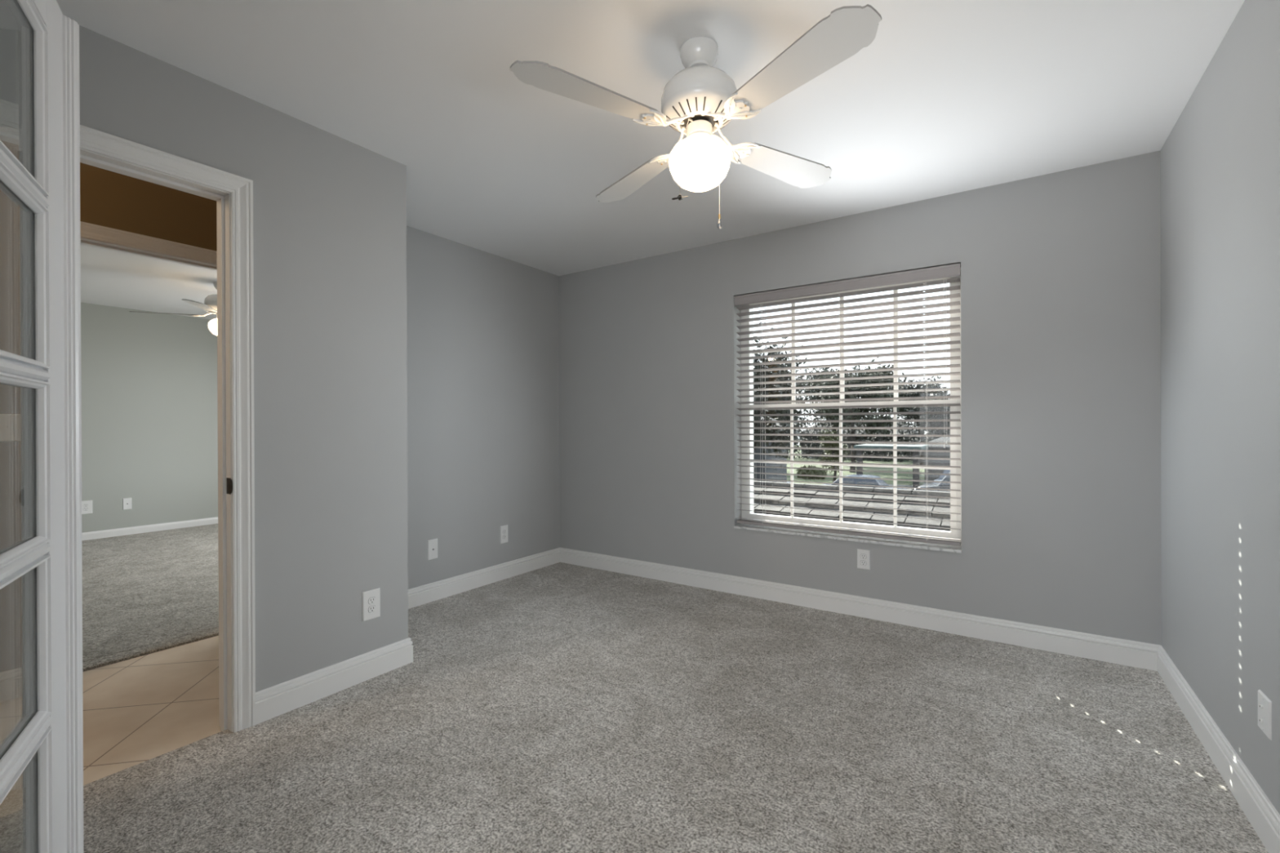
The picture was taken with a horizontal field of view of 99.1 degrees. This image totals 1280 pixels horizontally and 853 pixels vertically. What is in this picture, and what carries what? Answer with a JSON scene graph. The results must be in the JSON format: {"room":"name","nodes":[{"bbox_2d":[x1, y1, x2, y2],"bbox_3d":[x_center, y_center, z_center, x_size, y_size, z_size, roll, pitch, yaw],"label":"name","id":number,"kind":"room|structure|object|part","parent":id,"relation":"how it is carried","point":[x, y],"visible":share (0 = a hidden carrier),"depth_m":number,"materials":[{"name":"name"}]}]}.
{"room":"empty bedroom","nodes":[
{"label":"empty bedroom","id":0,"kind":"room"},
{"bbox_2d":[0,140,217,672],"bbox_3d":[-2.922,-0.003,2.124,0.060,2.540,2.666,0,0,34],"label":"wall","id":1,"kind":"structure","parent":0,"point":[108,198],"depth_m":2.38,"materials":[{"name":"brown paint"}]},
{"bbox_2d":[0,413,20,441],"bbox_3d":[-2.723,0.006,2.352,0.016,0.119,0.081,0,0,34],"label":"light switch","id":2,"kind":"object","parent":1,"relation":"attached to","point":[10,424],"visible":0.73,"depth_m":2.36,"materials":[{"name":"white plastic"}]},
{"bbox_2d":[0,666,22,702],"bbox_3d":[-3.154,1.119,1.707,0.016,0.124,1.705,0,0,34],"label":"baseboard","id":3,"kind":"structure","parent":1,"relation":"attached to","point":[11,681],"depth_m":2.35,"materials":[{"name":"white paint"}]},
{"bbox_2d":[80,221,217,270],"bbox_3d":[-2.488,0.112,2.824,0.156,2.129,0.904,0,0,34],"label":"door frame","id":4,"kind":"structure","parent":1,"relation":"in","point":[91,234],"depth_m":2.74,"materials":[{"name":"white paint"}]},
{"bbox_2d":[80,244,217,319],"bbox_3d":[-4.285,-1.322,4.071,4.250,0.100,5.384,0,0,34],"label":"ceiling","id":5,"kind":"structure","parent":0,"point":[108,277],"depth_m":4.81,"materials":[{"name":"white paint"}]},
{"bbox_2d":[128,281,217,335],"bbox_3d":[-3.721,-1.038,4.865,0.969,0.475,0.969,0,0,26],"label":"ceiling fan","id":6,"kind":"object","parent":5,"relation":"hanging from","point":[210,305],"visible":0.35,"depth_m":4.74,"materials":[{"name":"white metal"}]},
{"bbox_3d":[-4.120,-0.982,4.727,0.475,0.031,0.146,0,0,-19],"label":"blade","id":7,"kind":"part","parent":6,"relation":"part of","materials":[{"name":"white laminate"}]},
{"bbox_3d":[-3.582,-0.983,4.466,0.146,0.031,0.475,0,0,-19],"label":"blade","id":8,"kind":"part","parent":6,"relation":"part of","materials":[{"name":"white laminate"}]},
{"bbox_3d":[-3.720,-0.885,4.865,0.209,0.169,0.209,0,0,34],"label":"globe","id":9,"kind":"part","parent":6,"relation":"part of","materials":[{"name":"white glass"}]},
{"bbox_2d":[80,302,217,533],"bbox_3d":[-6.030,0.003,5.189,0.100,2.540,5.084,0,0,34],"label":"wall","id":10,"kind":"structure","parent":0,"point":[149,388],"depth_m":6.00,"materials":[{"name":"grey paint"}]},
{"bbox_2d":[81,500,92,514],"bbox_3d":[-5.688,0.831,5.599,0.008,0.136,0.099,0,0,34],"label":"wall outlet","id":11,"kind":"object","parent":10,"relation":"attached to","point":[86,506],"visible":0.9,"depth_m":5.61,"materials":[{"name":"white plastic"}]},
{"bbox_2d":[122,497,131,510],"bbox_3d":[-5.511,0.832,5.863,0.007,0.123,0.071,0,0,34],"label":"cable jack plate","id":12,"kind":"object","parent":10,"relation":"attached to","point":[126,502],"visible":1,"depth_m":5.86,"materials":[{"name":"white plastic"}]},
{"bbox_2d":[81,516,217,540],"bbox_3d":[-5.980,1.131,5.160,0.012,0.083,5.084,0,0,34],"label":"baseboard","id":13,"kind":"structure","parent":10,"relation":"attached to","point":[183,524],"depth_m":5.99,"materials":[{"name":"white paint"}]},
{"bbox_2d":[0,0,408,692],"bbox_3d":[-1.681,-0.007,1.984,0.116,2.540,1.756,0,0,34],"label":"wall","id":14,"kind":"structure","parent":0,"point":[330,210],"depth_m":2.30,"materials":[{"name":"grey paint"}]},
{"bbox_2d":[0,98,255,733],"bbox_3d":[-1.815,0.111,1.787,0.156,2.129,0.904,0,0,34],"label":"door frame","id":15,"kind":"structure","parent":14,"relation":"in","point":[233,193],"depth_m":2.08,"materials":[{"name":"white paint"}]},
{"bbox_3d":[-1.561,0.227,2.073,0.050,0.061,0.004,0,0,34],"label":"strike plate","id":16,"kind":"part","parent":15,"relation":"part of","materials":[{"name":"brown metal"}]},
{"bbox_2d":[255,637,413,724],"bbox_3d":[-1.313,1.103,2.408,0.016,0.124,0.680,0,0,34],"label":"baseboard","id":17,"kind":"structure","parent":14,"relation":"attached to","point":[272,702],"depth_m":2.35,"materials":[{"name":"white paint"}]},
{"bbox_2d":[362,587,380,622],"bbox_3d":[-1.242,0.825,2.524,0.008,0.136,0.085,0,0,34],"label":"wall outlet","id":18,"kind":"object","parent":14,"relation":"attached to","point":[371,598],"visible":1,"depth_m":2.52,"materials":[{"name":"white plastic"}]},
{"bbox_2d":[368,605,375,613],"bbox_3d":[-1.240,0.845,2.523,0.004,0.030,0.036,0,0,34],"label":"receptacle","id":19,"kind":"object","parent":18,"relation":"attached to","point":[371,609],"depth_m":2.52,"materials":[{"name":"white plastic"}]},
{"bbox_2d":[368,596,375,604],"bbox_3d":[-1.240,0.806,2.523,0.004,0.030,0.036,0,0,34],"label":"receptacle","id":20,"kind":"object","parent":18,"relation":"attached to","point":[371,600],"depth_m":2.52,"materials":[{"name":"white plastic"}]},
{"bbox_2d":[406,226,559,589],"bbox_3d":[-1.301,-0.012,3.857,0.120,2.540,2.018,0,0,34],"label":"wall","id":21,"kind":"structure","parent":0,"point":[482,327],"depth_m":3.93,"materials":[{"name":"grey paint"}]},
{"bbox_2d":[427,538,437,560],"bbox_3d":[-1.377,0.818,3.628,0.007,0.133,0.076,0,0,34],"label":"cable jack plate","id":22,"kind":"object","parent":21,"relation":"attached to","point":[432,544],"visible":1,"depth_m":3.62,"materials":[{"name":"white plastic"}]},
{"bbox_2d":[408,547,559,608],"bbox_3d":[-1.207,1.100,3.871,0.016,0.124,1.898,0,0,34],"label":"baseboard","id":23,"kind":"structure","parent":21,"relation":"attached to","point":[426,593],"depth_m":3.93,"materials":[{"name":"white paint"}]},
{"bbox_2d":[500,524,507,543],"bbox_3d":[-1.030,0.820,4.143,0.008,0.133,0.076,0,0,34],"label":"wall outlet","id":24,"kind":"object","parent":21,"relation":"attached to","point":[504,529],"visible":1,"depth_m":4.14,"materials":[{"name":"white plastic"}]},
{"bbox_2d":[0,523,1267,852],"bbox_3d":[-2.474,1.206,2.804,8.480,0.095,5.104,0,0,34],"label":"floor","id":25,"kind":"structure","parent":0,"point":[559,707],"depth_m":2.02,"materials":[{"name":"grey carpet"}]},
{"bbox_2d":[56,0,1244,275],"bbox_3d":[-1.049,-1.327,0.750,4.012,0.100,7.284,0,0,34],"label":"ceiling","id":26,"kind":"structure","parent":0,"point":[947,97],"depth_m":2.08,"materials":[{"name":"white paint"}]},
{"bbox_2d":[510,4,881,228],"bbox_3d":[0.202,-0.992,1.854,0.969,0.584,0.969,0,0,12],"label":"ceiling fan","id":27,"kind":"object","parent":26,"relation":"hanging from","point":[700,99],"visible":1,"depth_m":1.74,"materials":[{"name":"white metal"}]},
{"bbox_3d":[-0.151,-0.990,1.622,0.475,0.031,0.146,0,0,-33],"label":"blade","id":28,"kind":"part","parent":27,"relation":"part of","materials":[{"name":"white laminate"}]},
{"bbox_3d":[-0.030,-0.992,2.208,0.146,0.031,0.475,0,0,-33],"label":"blade","id":29,"kind":"part","parent":27,"relation":"part of","materials":[{"name":"white laminate"}]},
{"bbox_3d":[0.153,-0.889,1.795,0.008,0.271,0.069,0,0,40],"label":"pull chain","id":30,"kind":"part","parent":27,"relation":"part of","materials":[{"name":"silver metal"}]},
{"bbox_3d":[0.202,-0.893,1.855,0.209,0.169,0.209,0,0,34],"label":"globe","id":31,"kind":"part","parent":27,"relation":"part of","materials":[{"name":"white glass"}]},
{"bbox_3d":[0.257,-0.886,1.909,0.070,0.274,0.003,0,0,-44],"label":"pull chain","id":32,"kind":"part","parent":27,"relation":"part of","materials":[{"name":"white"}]},
{"bbox_3d":[0.555,-0.994,2.086,0.475,0.031,0.146,0,0,-33],"label":"blade","id":33,"kind":"part","parent":27,"relation":"part of","materials":[{"name":"white laminate"}]},
{"bbox_3d":[0.434,-0.992,1.501,0.146,0.031,0.475,0,0,-33],"label":"blade","id":34,"kind":"part","parent":27,"relation":"part of","materials":[{"name":"white laminate"}]},
{"bbox_2d":[559,150,1161,645],"bbox_3d":[0.932,-0.020,3.692,4.012,2.540,0.200,0,0,34],"label":"wall","id":35,"kind":"structure","parent":0,"point":[1060,271],"depth_m":2.98,"materials":[{"name":"grey paint"}]},
{"bbox_2d":[733,266,961,553],"bbox_3d":[1.263,-0.103,3.463,1.352,1.605,0.210,0,0,34],"label":"window","id":36,"kind":"structure","parent":35,"relation":"in","point":[953,534],"depth_m":3.42,"materials":[{"name":"white plastic"}]},
{"bbox_2d":[733,262,960,546],"bbox_3d":[1.227,-0.118,3.407,1.343,1.565,0.072,0,0,34],"label":"window blind","id":37,"kind":"object","parent":36,"relation":"attached to","point":[950,270],"visible":1,"depth_m":3.35,"materials":[{"name":"white plastic"}]},
{"bbox_3d":[0.807,-0.154,3.655,0.009,1.370,0.004,0,0,-22],"label":"tilt cord","id":38,"kind":"part","parent":37,"relation":"part of","materials":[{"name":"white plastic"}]},
{"bbox_3d":[0.836,-0.102,3.681,0.002,1.515,0.054,0,0,34],"label":"ladder cord","id":39,"kind":"part","parent":37,"relation":"part of","materials":[{"name":"white fabric"}]},
{"bbox_3d":[1.250,-0.103,3.402,0.002,1.515,0.054,0,0,34],"label":"ladder cord","id":40,"kind":"part","parent":37,"relation":"part of","materials":[{"name":"white fabric"}]},
{"bbox_3d":[1.236,0.656,3.415,1.334,0.018,0.052,0,0,34],"label":"rail","id":41,"kind":"part","parent":37,"relation":"part of","materials":[{"name":"white plastic"}]},
{"bbox_3d":[1.648,-0.104,3.135,0.002,1.515,0.054,0,0,34],"label":"ladder cord","id":42,"kind":"part","parent":37,"relation":"part of","materials":[{"name":"white fabric"}]},
{"bbox_3d":[1.703,-0.373,3.054,0.002,0.957,0.014,0,0,25],"label":"lift cord","id":43,"kind":"part","parent":37,"relation":"part of","materials":[{"name":"white fabric"}]},
{"bbox_3d":[1.712,-0.384,3.048,0.002,0.935,0.014,0,0,25],"label":"lift cord","id":44,"kind":"part","parent":37,"relation":"part of","materials":[{"name":"white fabric"}]},
{"bbox_3d":[1.266,0.691,3.465,1.352,0.016,0.210,0,0,34],"label":"sill","id":45,"kind":"part","parent":36,"relation":"part of","materials":[{"name":"white stone"}]},
{"bbox_3d":[1.303,-0.497,3.520,1.240,0.750,0.030,0,0,34],"label":"sash","id":46,"kind":"part","parent":36,"relation":"part of","materials":[{"name":"white plastic"}]},
{"bbox_3d":[1.282,0.251,3.490,1.292,0.810,0.038,0,0,34],"label":"sash","id":47,"kind":"part","parent":36,"relation":"part of","materials":[{"name":"white plastic"}]},
{"bbox_2d":[560,547,1160,671],"bbox_3d":[0.876,1.093,3.604,3.772,0.124,0.016,0,0,34],"label":"baseboard","id":48,"kind":"structure","parent":35,"relation":"attached to","point":[1140,655],"depth_m":3.17,"materials":[{"name":"white paint"}]},
{"bbox_2d":[857,549,870,569],"bbox_3d":[1.348,0.803,3.291,0.074,0.118,0.008,0,0,34],"label":"wall outlet","id":49,"kind":"object","parent":35,"relation":"attached to","point":[863,556],"visible":1,"depth_m":3.29,"materials":[{"name":"white plastic"}]},
{"bbox_2d":[860,560,866,565],"bbox_3d":[1.347,0.823,3.289,0.036,0.030,0.004,0,0,34],"label":"receptacle","id":50,"kind":"object","parent":49,"relation":"attached to","point":[863,562],"depth_m":3.29,"materials":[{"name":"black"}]},
{"bbox_2d":[860,554,866,559],"bbox_3d":[1.347,0.784,3.289,0.034,0.028,0.004,0,0,34],"label":"receptacle","id":51,"kind":"object","parent":49,"relation":"attached to","point":[862,556],"depth_m":3.29,"materials":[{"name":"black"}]},
{"bbox_2d":[1160,0,1279,814],"bbox_3d":[1.472,-0.017,1.007,0.120,2.540,3.654,0,0,34],"label":"wall","id":52,"kind":"structure","parent":0,"point":[1220,157],"depth_m":1.77,"materials":[{"name":"grey paint"}]},
{"bbox_2d":[1157,645,1279,852],"bbox_3d":[1.453,1.095,1.097,0.016,0.124,3.534,0,0,34],"label":"baseboard","id":53,"kind":"structure","parent":52,"relation":"attached to","point":[1263,816],"depth_m":1.76,"materials":[{"name":"white paint"}]},
{"bbox_2d":[1257,689,1271,740],"bbox_3d":[1.746,0.806,1.530,0.012,0.107,0.085,0,0,34],"label":"jack plate","id":54,"kind":"object","parent":52,"relation":"attached to","point":[1264,704],"visible":1,"depth_m":1.52,"materials":[{"name":"white plastic"}]},
{"bbox_3d":[-0.875,-0.007,0.455,3.160,2.540,0.120,0,0,34],"label":"wall","id":55,"kind":"structure","parent":0,"visible":0},
{"bbox_2d":[0,0,83,852],"bbox_3d":[-0.996,0.136,0.809,0.055,2.028,0.905,0,0,-34],"label":"door","id":56,"kind":"structure","parent":55,"relation":"in","point":[46,745],"depth_m":1.07,"materials":[{"name":"white wood"}]},
{"bbox_3d":[-0.990,0.136,0.799,0.035,2.028,0.860,0,0,-35],"label":"frame","id":57,"kind":"part","parent":56,"relation":"part of","materials":[{"name":"white wood"}]},
{"label":"outside","id":58,"kind":"structure","parent":0,"visible":0},
{"bbox_2d":[753,480,950,531],"bbox_3d":[1.906,1.268,7.302,13.610,1.055,6.162,0,0,34],"label":"roof","id":59,"kind":"structure","parent":58,"point":[936,523],"depth_m":6.25,"materials":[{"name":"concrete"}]},
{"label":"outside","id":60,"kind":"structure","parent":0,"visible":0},
{"bbox_2d":[888,484,912,489],"bbox_3d":[12.327,4.062,22.723,9.410,0.025,31.986,0,0,26],"label":"driveway","id":61,"kind":"structure","parent":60,"point":[891,485],"depth_m":36.66,"materials":[{"name":"concrete"}]},
{"bbox_2d":[853,444,928,490],"bbox_3d":[16.037,2.615,34.778,3.800,2.850,3.600,0,0,34],"label":"carport","id":62,"kind":"object","parent":61,"relation":"on","point":[903,446],"visible":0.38,"depth_m":33.31,"materials":[{"name":"grey metal"}]},
{"bbox_3d":[13.845,2.773,34.385,0.320,2.550,0.300,0,0,34],"label":"post","id":63,"kind":"part","parent":62,"relation":"part of","materials":[{"name":"grey metal"}]},
{"bbox_3d":[16.501,2.767,32.599,0.320,2.550,0.300,0,0,34],"label":"post","id":64,"kind":"part","parent":62,"relation":"part of","materials":[{"name":"grey metal"}]},
{"bbox_2d":[932,469,950,483],"bbox_3d":[19.384,3.207,32.766,4.590,1.600,1.820,0,0,-41],"label":"car","id":65,"kind":"object","parent":61,"relation":"on","point":[945,471],"visible":0.02,"depth_m":32.28,"materials":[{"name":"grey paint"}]},
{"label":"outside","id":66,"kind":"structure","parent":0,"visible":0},
{"bbox_2d":[786,445,924,485],"bbox_3d":[19.369,4.090,55.680,150.000,0.200,106.000,0,0,34],"label":"lawn","id":67,"kind":"structure","parent":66,"point":[882,475],"depth_m":47.55,"materials":[{"name":"green plant"}]},
{"bbox_2d":[753,411,799,482],"bbox_3d":[4.885,1.542,28.052,5.400,5.100,4.000,0,0,34],"label":"house","id":68,"kind":"structure","parent":67,"relation":"on","point":[756,469],"depth_m":26.11,"materials":[{"name":"grey paint"}]},
{"bbox_2d":[753,376,809,436],"bbox_3d":[12.005,-0.489,52.472,9.129,9.090,9.108,0,0,-6],"label":"tree","id":69,"kind":"object","parent":67,"relation":"on","point":[804,384],"visible":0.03,"depth_m":50.64,"materials":[{"name":"green plant"}]},
{"bbox_2d":[753,322,825,466],"bbox_3d":[3.748,0.344,19.204,5.029,7.599,4.500,0,0,-7],"label":"tree","id":70,"kind":"object","parent":67,"relation":"on","point":[771,359],"visible":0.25,"depth_m":18.42,"materials":[{"name":"green plant"}]},
{"bbox_2d":[795,464,826,479],"bbox_3d":[13.289,3.575,42.263,2.447,1.259,1.816,0,0,34],"label":"shrub","id":71,"kind":"object","parent":67,"relation":"on","point":[813,472],"visible":0.7,"depth_m":41.80,"materials":[{"name":"green plant"}]},
{"bbox_2d":[786,408,848,460],"bbox_3d":[19.093,0.729,67.910,13.189,6.768,1.990,0,0,34],"label":"tree","id":72,"kind":"object","parent":67,"relation":"on","point":[818,452],"visible":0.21,"depth_m":66.50,"materials":[{"name":"green plant"}]},
{"bbox_2d":[798,364,862,451],"bbox_3d":[20.730,-1.330,58.756,8.132,10.684,9.477,0,0,34],"label":"tree","id":73,"kind":"object","parent":67,"relation":"on","point":[833,424],"visible":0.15,"depth_m":57.64,"materials":[{"name":"green plant"}]},
{"bbox_2d":[817,425,850,482],"bbox_3d":[13.601,1.998,38.522,2.325,4.153,1.966,0,0,-27],"label":"tree","id":74,"kind":"object","parent":67,"relation":"on","point":[824,459],"visible":0.71,"depth_m":38.34,"materials":[{"name":"green plant"}]},
{"bbox_2d":[801,356,912,472],"bbox_3d":[19.064,-1.097,47.407,8.482,10.271,9.352,0,0,31],"label":"tree","id":75,"kind":"object","parent":67,"relation":"on","point":[873,373],"visible":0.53,"depth_m":46.14,"materials":[{"name":"green plant"}]},
{"bbox_2d":[800,422,919,460],"bbox_3d":[27.873,1.685,69.233,14.000,4.500,7.000,0,0,34],"label":"house","id":76,"kind":"structure","parent":67,"relation":"on","point":[848,445],"depth_m":66.63,"materials":[{"name":"grey paint"}]},
{"bbox_3d":[22.346,2.355,69.255,1.000,1.400,0.025,0,0,34],"label":"pane","id":77,"kind":"part","parent":76,"relation":"part of","materials":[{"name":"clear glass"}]},
{"bbox_2d":[855,407,929,462],"bbox_3d":[30.314,0.723,60.380,12.669,6.749,2.046,0,0,34],"label":"tree","id":78,"kind":"object","parent":67,"relation":"on","point":[879,452],"visible":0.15,"depth_m":61.35,"materials":[{"name":"green plant"}]},
{"bbox_2d":[887,372,950,465],"bbox_3d":[27.855,-0.711,54.251,8.130,9.414,8.452,0,0,44],"label":"tree","id":79,"kind":"object","parent":67,"relation":"on","point":[922,462],"visible":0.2,"depth_m":53.63,"materials":[{"name":"green plant"}]},
{"bbox_2d":[898,391,950,442],"bbox_3d":[25.473,0.271,44.034,8.568,7.509,8.497,0,0,23],"label":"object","id":80,"kind":"object","parent":67,"relation":"on","point":[929,416],"visible":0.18,"depth_m":43.80,"materials":[{"name":"green plant"}]},
{"bbox_2d":[920,434,950,484],"bbox_3d":[22.727,2.212,36.665,7.000,3.600,4.800,0,0,34],"label":"house","id":81,"kind":"structure","parent":67,"relation":"on","point":[943,439],"depth_m":36.37,"materials":[{"name":"grey"}]},
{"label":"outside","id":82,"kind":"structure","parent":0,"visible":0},
{"bbox_3d":[5.225,4.069,34.642,150.000,0.020,7.700,0,0,34],"label":"road","id":83,"kind":"object","parent":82,"visible":0},
{"bbox_2d":[822,474,905,488],"bbox_3d":[11.797,3.321,28.835,4.590,1.450,1.820,0,0,34],"label":"car","id":84,"kind":"object","parent":83,"relation":"on","point":[847,481],"visible":0.06,"depth_m":28.35,"materials":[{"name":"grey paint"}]},
{"bbox_2d":[914,472,950,491],"bbox_3d":[17.130,3.227,28.864,4.590,1.600,1.820,0,0,34],"label":"car","id":85,"kind":"object","parent":83,"relation":"on","point":[947,478],"visible":0.14,"depth_m":28.76,"materials":[{"name":"grey paint"}]}
]}

